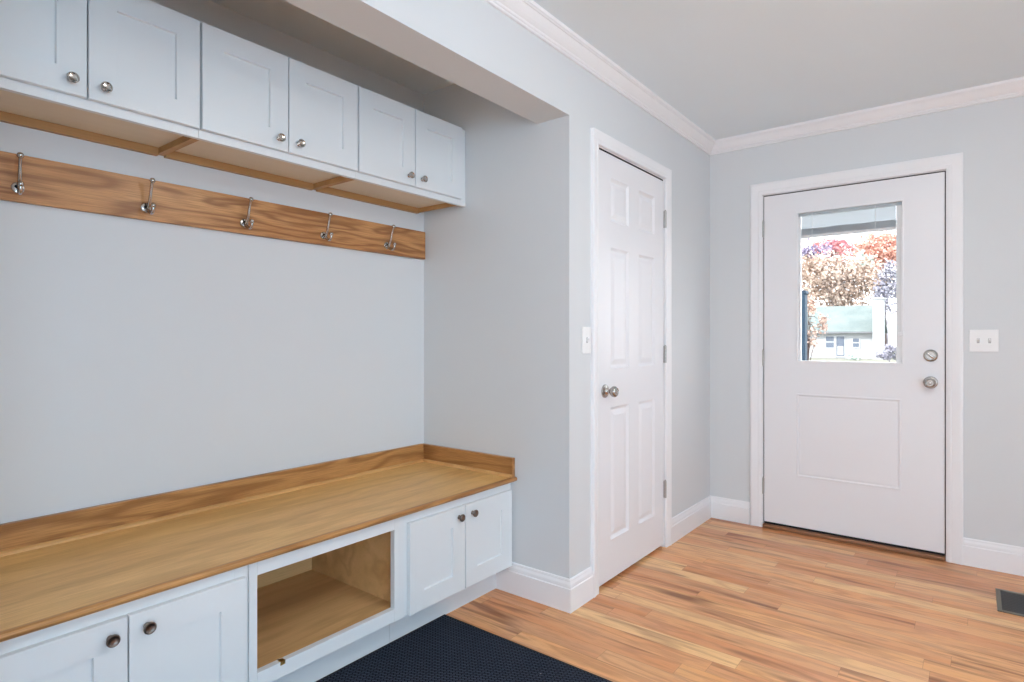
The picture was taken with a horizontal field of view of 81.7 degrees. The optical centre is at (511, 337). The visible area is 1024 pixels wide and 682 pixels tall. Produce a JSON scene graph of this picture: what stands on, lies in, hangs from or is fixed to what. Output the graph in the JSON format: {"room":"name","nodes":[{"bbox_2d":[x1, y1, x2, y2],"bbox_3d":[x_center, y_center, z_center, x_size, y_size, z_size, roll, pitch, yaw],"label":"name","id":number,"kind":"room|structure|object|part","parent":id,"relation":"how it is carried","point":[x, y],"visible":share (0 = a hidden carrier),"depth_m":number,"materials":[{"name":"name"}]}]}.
{"room":"mudroom","nodes":[
{"label":"mudroom","id":0,"kind":"room"},
{"bbox_2d":[0,0,423,523],"bbox_3d":[-1.102,-0.048,2.402,0.120,2.465,2.157,0,0,38],"label":"wall","id":1,"kind":"structure","parent":0,"point":[139,358],"depth_m":2.18,"materials":[{"name":"paint"}]},
{"bbox_2d":[0,0,199,155],"bbox_3d":[-1.311,-0.835,1.760,0.340,0.384,0.620,0,0,38],"label":"upper cabinet","id":2,"kind":"object","parent":1,"relation":"attached to","point":[123,74],"visible":1,"depth_m":1.75,"materials":[{"name":"white wood"}]},
{"bbox_3d":[-1.299,-0.850,1.554,0.019,0.347,0.304,0,0,38],"label":"door","id":3,"kind":"part","parent":2,"relation":"part of","materials":[{"name":"paint"}]},
{"bbox_3d":[-1.211,-0.715,1.631,0.024,0.030,0.030,0,0,38],"label":"knob","id":4,"kind":"part","parent":2,"relation":"part of","materials":[{"name":"silver metal"}]},
{"bbox_3d":[-1.438,-0.656,1.859,0.020,0.027,0.597,0,0,38],"label":"hanging rail","id":5,"kind":"part","parent":2,"relation":"part of","materials":[{"name":"brown wood"}]},
{"bbox_3d":[-1.334,-0.676,1.777,0.271,0.012,0.597,0,0,38],"label":"panel","id":6,"kind":"part","parent":2,"relation":"part of","materials":[{"name":"brown wood"}]},
{"bbox_3d":[-1.219,-0.838,1.688,0.019,0.378,0.620,0,0,38],"label":"frame","id":7,"kind":"part","parent":2,"relation":"part of","materials":[{"name":"paint"}]},
{"bbox_3d":[-1.162,-0.715,1.694,0.024,0.030,0.030,0,0,38],"label":"knob","id":8,"kind":"part","parent":2,"relation":"part of","materials":[{"name":"silver metal"}]},
{"bbox_3d":[-1.109,-0.850,1.797,0.019,0.347,0.304,0,0,38],"label":"door","id":9,"kind":"part","parent":2,"relation":"part of","materials":[{"name":"paint"}]},
{"bbox_2d":[0,151,424,259],"bbox_3d":[-1.049,-0.480,2.356,0.019,0.143,1.906,0,0,38],"label":"hook rail","id":10,"kind":"object","parent":1,"relation":"attached to","point":[48,183],"visible":0.93,"depth_m":2.16,"materials":[{"name":"brown wood"}]},
{"bbox_2d":[11,152,24,194],"bbox_3d":[-1.465,-0.485,1.758,0.034,0.125,0.063,0,0,-43],"label":"coat hook","id":11,"kind":"object","parent":10,"relation":"attached to","point":[18,187],"visible":1,"depth_m":1.75,"materials":[{"name":"silver metal"}]},
{"bbox_2d":[141,178,155,214],"bbox_3d":[-1.247,-0.485,2.037,0.063,0.125,0.034,0,0,38],"label":"coat hook","id":12,"kind":"object","parent":10,"relation":"attached to","point":[145,207],"visible":1,"depth_m":2.04,"materials":[{"name":"silver metal"}]},
{"bbox_2d":[240,197,253,228],"bbox_3d":[-1.031,-0.485,2.313,0.063,0.125,0.034,0,0,37],"label":"coat hook","id":13,"kind":"object","parent":10,"relation":"attached to","point":[243,222],"visible":1,"depth_m":2.31,"materials":[{"name":"silver metal"}]},
{"bbox_2d":[320,212,332,240],"bbox_3d":[-0.809,-0.485,2.596,0.063,0.125,0.034,0,0,38],"label":"coat hook","id":14,"kind":"object","parent":10,"relation":"attached to","point":[323,235],"visible":1,"depth_m":2.60,"materials":[{"name":"silver metal"}]},
{"bbox_2d":[384,225,395,250],"bbox_3d":[-0.589,-0.485,2.878,0.063,0.125,0.034,0,0,36],"label":"coat hook","id":15,"kind":"object","parent":10,"relation":"attached to","point":[386,244],"visible":1,"depth_m":2.88,"materials":[{"name":"silver metal"}]},
{"bbox_2d":[161,22,357,189],"bbox_3d":[-0.929,-0.835,2.249,0.340,0.384,0.620,0,0,38],"label":"upper cabinet","id":16,"kind":"object","parent":1,"relation":"attached to","point":[266,114],"visible":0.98,"depth_m":2.15,"materials":[{"name":"white wood"}]},
{"bbox_3d":[-1.055,-0.656,2.348,0.020,0.027,0.597,0,0,38],"label":"hanging rail","id":17,"kind":"part","parent":16,"relation":"part of","materials":[{"name":"brown wood"}]},
{"bbox_3d":[-0.916,-0.850,2.043,0.019,0.347,0.304,0,0,38],"label":"door","id":18,"kind":"part","parent":16,"relation":"part of","materials":[{"name":"paint"}]},
{"bbox_3d":[-0.951,-0.676,2.267,0.271,0.012,0.597,0,0,38],"label":"panel","id":19,"kind":"part","parent":16,"relation":"part of","materials":[{"name":"brown wood"}]},
{"bbox_3d":[-0.837,-0.838,2.177,0.019,0.378,0.620,0,0,38],"label":"frame","id":20,"kind":"part","parent":16,"relation":"part of","materials":[{"name":"paint"}]},
{"bbox_3d":[-0.829,-0.715,2.120,0.024,0.030,0.030,0,0,38],"label":"knob","id":21,"kind":"part","parent":16,"relation":"part of","materials":[{"name":"silver metal"}]},
{"bbox_3d":[-0.780,-0.715,2.183,0.024,0.030,0.030,0,0,38],"label":"knob","id":22,"kind":"part","parent":16,"relation":"part of","materials":[{"name":"silver metal"}]},
{"bbox_3d":[-0.726,-0.850,2.287,0.019,0.347,0.304,0,0,38],"label":"door","id":23,"kind":"part","parent":16,"relation":"part of","materials":[{"name":"paint"}]},
{"bbox_2d":[314,86,464,213],"bbox_3d":[-0.534,-0.835,2.754,0.340,0.384,0.660,0,0,38],"label":"upper cabinet","id":24,"kind":"object","parent":1,"relation":"attached to","point":[411,160],"visible":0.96,"depth_m":2.65,"materials":[{"name":"white wood"}]},
{"bbox_3d":[-0.673,-0.656,2.837,0.020,0.027,0.597,0,0,38],"label":"hanging rail","id":25,"kind":"part","parent":24,"relation":"part of","materials":[{"name":"brown wood"}]},
{"bbox_3d":[-0.533,-0.850,2.533,0.019,0.347,0.304,0,0,38],"label":"door","id":26,"kind":"part","parent":24,"relation":"part of","materials":[{"name":"paint"}]},
{"bbox_3d":[-0.569,-0.676,2.756,0.271,0.012,0.597,0,0,38],"label":"panel","id":27,"kind":"part","parent":24,"relation":"part of","materials":[{"name":"brown wood"}]},
{"bbox_3d":[-0.454,-0.838,2.666,0.019,0.378,0.620,0,0,38],"label":"frame","id":28,"kind":"part","parent":24,"relation":"part of","materials":[{"name":"paint"}]},
{"bbox_3d":[-0.446,-0.715,2.609,0.024,0.030,0.030,0,0,38],"label":"knob","id":29,"kind":"part","parent":24,"relation":"part of","materials":[{"name":"silver metal"}]},
{"bbox_3d":[-0.397,-0.715,2.672,0.024,0.030,0.030,0,0,38],"label":"knob","id":30,"kind":"part","parent":24,"relation":"part of","materials":[{"name":"silver metal"}]},
{"bbox_3d":[-0.344,-0.850,2.776,0.019,0.347,0.304,0,0,38],"label":"door","id":31,"kind":"part","parent":24,"relation":"part of","materials":[{"name":"paint"}]},
{"bbox_2d":[424,84,546,571],"bbox_3d":[-0.118,-0.048,2.926,0.785,2.465,0.120,0,0,38],"label":"wall","id":32,"kind":"structure","parent":0,"point":[485,261],"depth_m":2.83,"materials":[{"name":"paint"}]},
{"bbox_2d":[496,562,570,613],"bbox_3d":[0.091,1.115,2.676,0.420,0.140,0.016,0,0,38],"label":"baseboard","id":33,"kind":"structure","parent":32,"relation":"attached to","point":[551,590],"depth_m":2.65,"materials":[{"name":"paint"}]},
{"bbox_2d":[284,0,709,578],"bbox_3d":[-0.728,-0.048,1.454,0.172,2.465,6.393,0,0,38],"label":"wall","id":34,"kind":"structure","parent":0,"point":[472,45],"depth_m":2.62,"materials":[{"name":"paint"}]},
{"bbox_2d":[570,566,593,612],"bbox_3d":[0.305,1.115,2.622,0.016,0.140,0.194,0,0,38],"label":"baseboard","id":35,"kind":"object","parent":34,"relation":"attached to","point":[581,584],"visible":1,"depth_m":2.62,"materials":[{"name":"paint"}]},
{"bbox_2d":[582,327,590,353],"bbox_3d":[0.340,0.012,2.665,0.018,0.120,0.074,0,0,38],"label":"light switch","id":36,"kind":"object","parent":34,"relation":"attached to","point":[586,331],"visible":1,"depth_m":2.66,"materials":[{"name":"plastic"}]},
{"bbox_2d":[484,0,715,154],"bbox_3d":[-0.636,-1.242,1.382,0.060,0.075,6.393,0,0,38],"label":"crown molding","id":37,"kind":"structure","parent":34,"relation":"attached to","point":[528,14],"depth_m":2.67,"materials":[{"name":"paint"}]},
{"bbox_2d":[591,127,671,597],"bbox_3d":[0.637,0.114,3.044,0.019,2.143,0.879,0,0,38],"label":"door frame","id":38,"kind":"structure","parent":34,"relation":"attached to","point":[598,137],"depth_m":2.78,"materials":[{"name":"paint"}]},
{"bbox_2d":[599,146,666,586],"bbox_3d":[0.607,0.144,3.066,0.180,2.082,0.768,0,0,38],"label":"door","id":39,"kind":"structure","parent":34,"relation":"in","point":[632,215],"depth_m":3.02,"materials":[{"name":"paint"}]},
{"bbox_3d":[0.476,0.255,2.786,0.040,0.052,0.052,0,0,38],"label":"knob","id":40,"kind":"part","parent":39,"relation":"part of","materials":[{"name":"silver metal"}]},
{"bbox_2d":[672,496,710,543],"bbox_3d":[1.112,1.115,3.653,0.016,0.140,0.661,0,0,38],"label":"baseboard","id":41,"kind":"structure","parent":34,"relation":"attached to","point":[686,521],"depth_m":3.62,"materials":[{"name":"paint"}]},
{"bbox_2d":[210,0,1023,139],"bbox_3d":[0.522,-1.340,0.495,5.028,0.120,6.663,0,0,38],"label":"ceiling","id":42,"kind":"structure","parent":0,"point":[731,68],"depth_m":2.62,"materials":[{"name":"paint"}]},
{"bbox_2d":[446,518,1023,681],"bbox_3d":[0.513,1.245,0.483,4.788,0.120,6.393,0,0,38],"label":"floor","id":43,"kind":"structure","parent":0,"point":[727,601],"depth_m":2.50,"materials":[{"name":"brown wood"}]},
{"bbox_2d":[0,565,247,681],"bbox_3d":[-1.197,0.927,1.673,0.627,0.516,0.644,0,0,38],"label":"base cabinet","id":44,"kind":"object","parent":43,"relation":"on","point":[197,631],"visible":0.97,"depth_m":1.54,"materials":[{"name":"white wood"}]},
{"bbox_3d":[-1.071,0.879,1.379,0.019,0.350,0.306,0,0,38],"label":"door","id":45,"kind":"part","parent":44,"relation":"part of","materials":[{"name":"paint"}]},
{"bbox_3d":[-0.983,0.744,1.456,0.024,0.031,0.031,0,0,38],"label":"knob","id":46,"kind":"part","parent":44,"relation":"part of","materials":[{"name":"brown metal"}]},
{"bbox_3d":[-0.933,0.744,1.520,0.024,0.031,0.031,0,0,38],"label":"knob","id":47,"kind":"part","parent":44,"relation":"part of","materials":[{"name":"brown metal"}]},
{"bbox_3d":[-0.880,0.879,1.622,0.019,0.350,0.305,0,0,38],"label":"door","id":48,"kind":"part","parent":44,"relation":"part of","materials":[{"name":"paint"}]},
{"bbox_2d":[0,443,516,641],"bbox_3d":[-0.809,0.612,2.174,0.620,0.114,1.914,0,0,38],"label":"bench","id":49,"kind":"object","parent":44,"relation":"on","point":[57,568],"visible":1,"depth_m":1.97,"materials":[{"name":"brown wood"}]},
{"bbox_2d":[248,516,403,681],"bbox_3d":[-0.825,0.927,2.178,0.592,0.516,0.607,0,0,38],"label":"base cabinet","id":50,"kind":"object","parent":43,"relation":"on","point":[314,611],"visible":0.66,"depth_m":2.18,"materials":[{"name":"white wood"}]},
{"bbox_3d":[-0.719,1.013,1.849,0.020,0.012,0.016,0,0,38],"label":"catch plate","id":51,"kind":"part","parent":50,"relation":"part of","materials":[{"name":"gold metal"}]},
{"bbox_2d":[389,483,511,642],"bbox_3d":[-0.421,0.927,2.665,0.627,0.516,0.656,0,0,38],"label":"base cabinet","id":52,"kind":"object","parent":43,"relation":"on","point":[454,551],"visible":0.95,"depth_m":2.44,"materials":[{"name":"white wood"}]},
{"bbox_3d":[-0.298,0.879,2.367,0.019,0.350,0.308,0,0,38],"label":"door","id":53,"kind":"part","parent":52,"relation":"part of","materials":[{"name":"paint"}]},
{"bbox_3d":[-0.210,0.744,2.445,0.024,0.031,0.031,0,0,38],"label":"knob","id":54,"kind":"part","parent":52,"relation":"part of","materials":[{"name":"brown metal"}]},
{"bbox_3d":[-0.160,0.744,2.510,0.024,0.031,0.031,0,0,38],"label":"knob","id":55,"kind":"part","parent":52,"relation":"part of","materials":[{"name":"brown metal"}]},
{"bbox_3d":[-0.104,0.879,2.615,0.019,0.350,0.315,0,0,38],"label":"door","id":56,"kind":"part","parent":52,"relation":"part of","materials":[{"name":"paint"}]},
{"bbox_2d":[315,614,612,681],"bbox_3d":[-0.392,1.181,1.651,0.912,0.008,1.507,0,0,38],"label":"floor mat","id":57,"kind":"object","parent":43,"relation":"on","point":[446,648],"visible":1,"depth_m":2.14,"materials":[{"name":"fabric"}]},
{"bbox_2d":[995,588,1023,616],"bbox_3d":[2.246,1.182,2.632,0.144,0.005,0.290,0,0,38],"label":"floor vent","id":58,"kind":"object","parent":43,"relation":"in","point":[1010,602],"visible":1,"depth_m":2.64,"materials":[{"name":"metal"}]},
{"bbox_2d":[710,96,1023,546],"bbox_3d":[2.884,-0.048,2.781,4.123,2.465,0.150,0,0,38],"label":"wall","id":59,"kind":"structure","parent":0,"point":[989,135],"depth_m":3.09,"materials":[{"name":"paint"}]},
{"bbox_2d":[710,496,749,524],"bbox_3d":[1.406,1.115,3.832,0.259,0.140,0.016,0,0,38],"label":"baseboard","id":60,"kind":"structure","parent":59,"relation":"attached to","point":[733,510],"depth_m":3.82,"materials":[{"name":"paint"}]},
{"bbox_2d":[762,170,945,560],"bbox_3d":[1.964,0.147,3.461,0.933,2.076,0.213,0,0,38],"label":"door","id":61,"kind":"structure","parent":59,"relation":"in","point":[854,452],"depth_m":3.38,"materials":[{"name":"paint"}]},
{"bbox_3d":[1.950,-0.610,3.448,0.483,0.017,0.019,0,0,38],"label":"rail","id":62,"kind":"part","parent":61,"relation":"part of","materials":[{"name":"plastic"}]},
{"bbox_3d":[1.956,-0.306,3.444,0.547,0.911,0.052,0,0,38],"label":"glass frame","id":63,"kind":"part","parent":61,"relation":"part of","materials":[{"name":"paint"}]},
{"bbox_2d":[799,202,901,216],"bbox_3d":[1.955,-0.744,3.444,0.525,0.017,0.018,0,0,38],"label":"blind","id":64,"kind":"object","parent":61,"relation":"attached to","point":[859,207],"depth_m":3.43,"materials":[{"name":"white plastic"}]},
{"bbox_3d":[2.224,0.242,3.148,0.054,0.054,0.040,0,0,38],"label":"knob","id":65,"kind":"part","parent":61,"relation":"part of","materials":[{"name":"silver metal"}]},
{"bbox_2d":[750,152,962,564],"bbox_3d":[1.932,0.110,3.419,1.072,2.150,0.019,0,0,38],"label":"door frame","id":66,"kind":"structure","parent":59,"relation":"attached to","point":[953,163],"depth_m":3.13,"materials":[{"name":"paint"}]},
{"bbox_2d":[711,77,1023,154],"bbox_3d":[2.820,-1.242,2.699,3.883,0.075,0.060,0,0,38],"label":"crown molding","id":67,"kind":"structure","parent":59,"relation":"attached to","point":[1011,88],"depth_m":3.30,"materials":[{"name":"paint"}]},
{"bbox_2d":[969,330,998,351],"bbox_3d":[2.421,0.017,3.037,0.119,0.114,0.018,0,0,38],"label":"light switch","id":68,"kind":"object","parent":59,"relation":"attached to","point":[979,340],"visible":1,"depth_m":3.04,"materials":[{"name":"plastic"}]},
{"bbox_2d":[963,537,1023,575],"bbox_3d":[3.357,1.115,2.307,2.554,0.140,0.016,0,0,38],"label":"baseboard","id":69,"kind":"structure","parent":59,"relation":"attached to","point":[993,556],"depth_m":3.01,"materials":[{"name":"paint"}]},
{"label":"outside","id":70,"kind":"structure","parent":0,"visible":0},
{"bbox_2d":[809,349,895,361],"bbox_3d":[25.538,1.965,65.118,120.000,0.200,125.947,0,0,38],"label":"ground","id":71,"kind":"structure","parent":70,"point":[812,359],"depth_m":48.01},
{"bbox_2d":[802,290,808,359],"bbox_3d":[2.348,0.743,4.822,0.106,2.245,0.110,0,0,38],"label":"fence post","id":72,"kind":"object","parent":71,"relation":"on","point":[805,293],"visible":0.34,"depth_m":4.77,"materials":[{"name":"wood"}]},
{"bbox_2d":[802,238,832,306],"bbox_3d":[36.381,-5.546,71.975,4.918,14.830,3.236,0,0,38],"label":"oak tree","id":73,"kind":"object","parent":71,"relation":"on","point":[808,249],"visible":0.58,"depth_m":71.64,"materials":[{"name":"purple plant"}]},
{"bbox_2d":[807,292,830,360],"bbox_3d":[7.824,0.325,15.512,0.783,3.080,0.939,0,0,-18],"label":"birch tree","id":74,"kind":"object","parent":71,"relation":"on","point":[822,319],"visible":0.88,"depth_m":15.38,"materials":[{"name":"brown plant"}]},
{"bbox_2d":[804,237,858,265],"bbox_3d":[41.280,-5.584,77.082,6.911,14.908,3.877,0,0,38],"label":"maple tree","id":75,"kind":"object","parent":71,"relation":"on","point":[837,244],"visible":0.52,"depth_m":75.78,"materials":[{"name":"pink plant"}]},
{"bbox_2d":[807,297,887,358],"bbox_3d":[30.655,-0.780,56.303,8.870,5.291,8.430,0,0,38],"label":"house","id":76,"kind":"structure","parent":71,"relation":"on","point":[860,330],"depth_m":53.07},
{"bbox_3d":[28.800,0.406,53.624,0.648,0.994,0.025,0,0,38],"label":"pane","id":77,"kind":"part","parent":76,"relation":"part of","materials":[{"name":"blue glass"}]},
{"bbox_3d":[29.464,0.782,53.105,0.636,1.744,0.025,0,0,38],"label":"pane","id":78,"kind":"part","parent":76,"relation":"part of","materials":[{"name":"glass"}]},
{"bbox_3d":[29.450,1.165,53.087,0.477,0.801,0.020,0,0,38],"label":"door panel","id":79,"kind":"part","parent":76,"relation":"part of","materials":[{"name":"white"}]},
{"bbox_3d":[29.454,0.782,53.094,0.836,1.944,0.055,0,0,38],"label":"door","id":80,"kind":"part","parent":76,"relation":"part of","materials":[{"name":"white"}]},
{"bbox_3d":[30.420,0.463,52.357,0.463,0.749,0.025,0,0,38],"label":"pane","id":81,"kind":"part","parent":76,"relation":"part of","materials":[{"name":"blue glass"}]},
{"bbox_2d":[802,248,893,306],"bbox_3d":[35.622,-3.954,64.953,11.866,11.676,7.786,0,0,38],"label":"oak tree","id":82,"kind":"object","parent":71,"relation":"on","point":[837,295],"visible":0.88,"depth_m":63.50,"materials":[{"name":"beige plant"}]},
{"bbox_2d":[845,353,863,359],"bbox_3d":[28.310,1.598,48.806,1.385,0.557,0.896,0,0,3],"label":"shrub","id":83,"kind":"object","parent":71,"relation":"on","point":[850,356],"visible":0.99,"depth_m":48.80,"materials":[{"name":"grey plant"}]},
{"bbox_2d":[855,249,874,300],"bbox_3d":[42.128,-4.417,71.095,2.533,12.565,1.607,0,0,38],"label":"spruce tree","id":84,"kind":"object","parent":71,"relation":"on","point":[861,254],"visible":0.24,"depth_m":70.89,"materials":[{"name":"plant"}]},
{"bbox_2d":[845,231,895,349],"bbox_3d":[51.439,-6.599,81.484,10.644,16.946,6.587,0,0,38],"label":"maple tree","id":85,"kind":"object","parent":71,"relation":"on","point":[880,248],"visible":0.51,"depth_m":81.18,"materials":[{"name":"orange plant"}]},
{"bbox_2d":[870,258,895,344],"bbox_3d":[36.760,-2.946,57.521,3.595,9.626,2.104,0,0,38],"label":"bare tree","id":86,"kind":"object","parent":71,"relation":"on","point":[889,288],"visible":0.71,"depth_m":57.64,"materials":[{"name":"grey plant"}]},
{"bbox_2d":[875,343,895,361],"bbox_3d":[21.531,1.078,33.790,1.469,1.581,1.152,0,0,38],"label":"shrub","id":87,"kind":"object","parent":71,"relation":"on","point":[887,354],"visible":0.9,"depth_m":33.76,"materials":[{"name":"grey plant"}]}
]}

